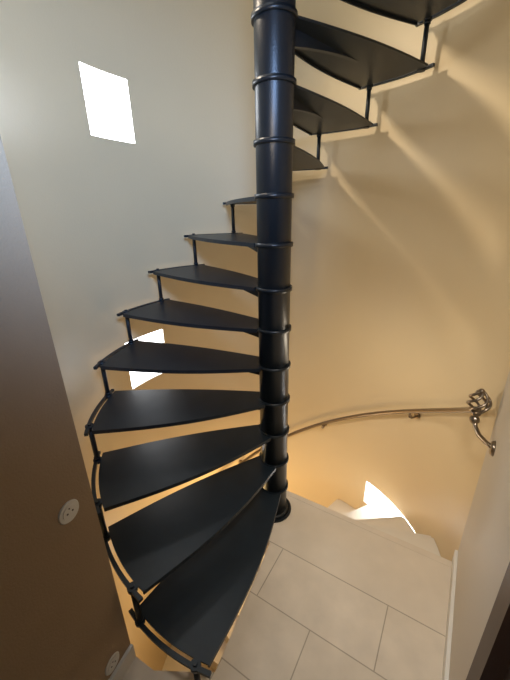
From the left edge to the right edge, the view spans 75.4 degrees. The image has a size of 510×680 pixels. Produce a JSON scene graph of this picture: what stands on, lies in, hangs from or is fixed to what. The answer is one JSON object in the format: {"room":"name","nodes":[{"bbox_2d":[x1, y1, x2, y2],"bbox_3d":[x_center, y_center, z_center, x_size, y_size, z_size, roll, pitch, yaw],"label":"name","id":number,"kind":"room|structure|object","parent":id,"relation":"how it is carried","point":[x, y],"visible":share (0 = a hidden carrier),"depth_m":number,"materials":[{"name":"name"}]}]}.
{"room":"spiral stairwell","nodes":[
{"label":"spiral stairwell","id":0,"kind":"room"},
{"bbox_2d":[0,136,129,679],"bbox_3d":[-1.093,0.724,-0.214,0.100,2.700,2.800,7,22,20],"label":"wall","id":1,"kind":"structure","parent":0,"point":[62,618],"depth_m":0.90,"materials":[{"name":"beige paint"}]},
{"bbox_2d":[58,499,78,524],"bbox_3d":[-0.560,0.519,0.997,0.007,0.072,0.072,7,22,20],"label":"wall outlet","id":2,"kind":"object","parent":1,"relation":"attached to","point":[69,510],"visible":1,"depth_m":0.99,"materials":[{"name":"white plastic"}]},
{"bbox_2d":[105,651,118,675],"bbox_3d":[-0.547,1.246,1.270,0.007,0.072,0.072,7,22,20],"label":"wall outlet","id":3,"kind":"object","parent":1,"relation":"attached to","point":[113,661],"visible":1,"depth_m":1.26,"materials":[{"name":"white plastic"}]},
{"bbox_2d":[109,643,135,679],"bbox_3d":[-1.019,1.769,0.164,0.014,0.075,2.800,7,22,20],"label":"baseboard","id":4,"kind":"structure","parent":1,"relation":"attached to","point":[129,655],"depth_m":1.32,"materials":[{"name":"white"}]},
{"bbox_2d":[0,0,509,670],"bbox_3d":[0.097,0.027,1.678,2.000,7.400,2.000,-1,21,0],"label":"wall","id":5,"kind":"structure","parent":0,"point":[400,278],"depth_m":1.96,"materials":[{"name":"beige paint"}]},
{"bbox_2d":[79,62,134,142],"bbox_3d":[-0.787,-1.241,1.757,0.040,0.305,0.287,11,24,30],"label":"window","id":6,"kind":"structure","parent":5,"relation":"in","point":[107,100],"depth_m":1.78,"materials":[{"name":"white glass"}]},
{"bbox_2d":[125,329,163,388],"bbox_3d":[-0.754,0.123,2.284,0.043,0.330,0.331,12,24,30],"label":"window","id":7,"kind":"structure","parent":5,"relation":"in","point":[137,378],"depth_m":2.31,"materials":[{"name":"white glass"}]},
{"bbox_2d":[286,490,451,567],"bbox_3d":[0.611,1.101,1.961,1.005,0.032,0.037,11,24,29],"label":"trim","id":8,"kind":"structure","parent":5,"relation":"attached to","point":[428,554],"depth_m":1.90,"materials":[{"name":"wood"}]},
{"bbox_2d":[122,495,450,679],"bbox_3d":[-0.460,1.762,0.517,1.129,0.187,3.908,12,25,30],"label":"floor","id":9,"kind":"structure","parent":0,"point":[329,597],"depth_m":1.53,"materials":[{"name":"tile"}]},
{"bbox_2d":[84,0,466,679],"bbox_3d":[0.072,-1.163,1.221,1.874,4.750,1.874,-1,21,0],"label":"spiral staircase","id":10,"kind":"structure","parent":9,"relation":"on","point":[204,543],"depth_m":1.57,"materials":[{"name":"black metal"}]},
{"bbox_2d":[449,371,509,679],"bbox_3d":[0.857,0.223,0.986,0.100,2.700,0.804,12,25,31],"label":"wall","id":11,"kind":"structure","parent":0,"point":[483,560],"depth_m":1.14,"materials":[{"name":"white paint"}]},
{"bbox_2d":[442,550,457,679],"bbox_3d":[0.830,1.251,1.413,0.014,0.075,0.804,12,25,31],"label":"baseboard","id":12,"kind":"structure","parent":11,"relation":"attached to","point":[448,637],"depth_m":1.43,"materials":[{"name":"white wood"}]},
{"bbox_2d":[466,562,509,679],"bbox_3d":[0.353,0.416,0.232,0.108,2.500,1.040,12,25,31],"label":"frame","id":13,"kind":"object","parent":11,"relation":"attached to","point":[491,661],"visible":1,"depth_m":0.77,"materials":[{"name":"brown wood"}]},
{"bbox_3d":[0.169,3.509,3.014,2.000,0.060,2.000,-1,21,0],"label":"floor","id":14,"kind":"structure","parent":0,"visible":0},
{"bbox_2d":[162,499,440,671],"bbox_3d":[0.144,2.291,2.776,1.994,2.440,1.566,-1,21,0],"label":"stone steps","id":15,"kind":"structure","parent":14,"relation":"on","point":[398,527],"depth_m":2.64,"materials":[{"name":"stone"}]}
]}

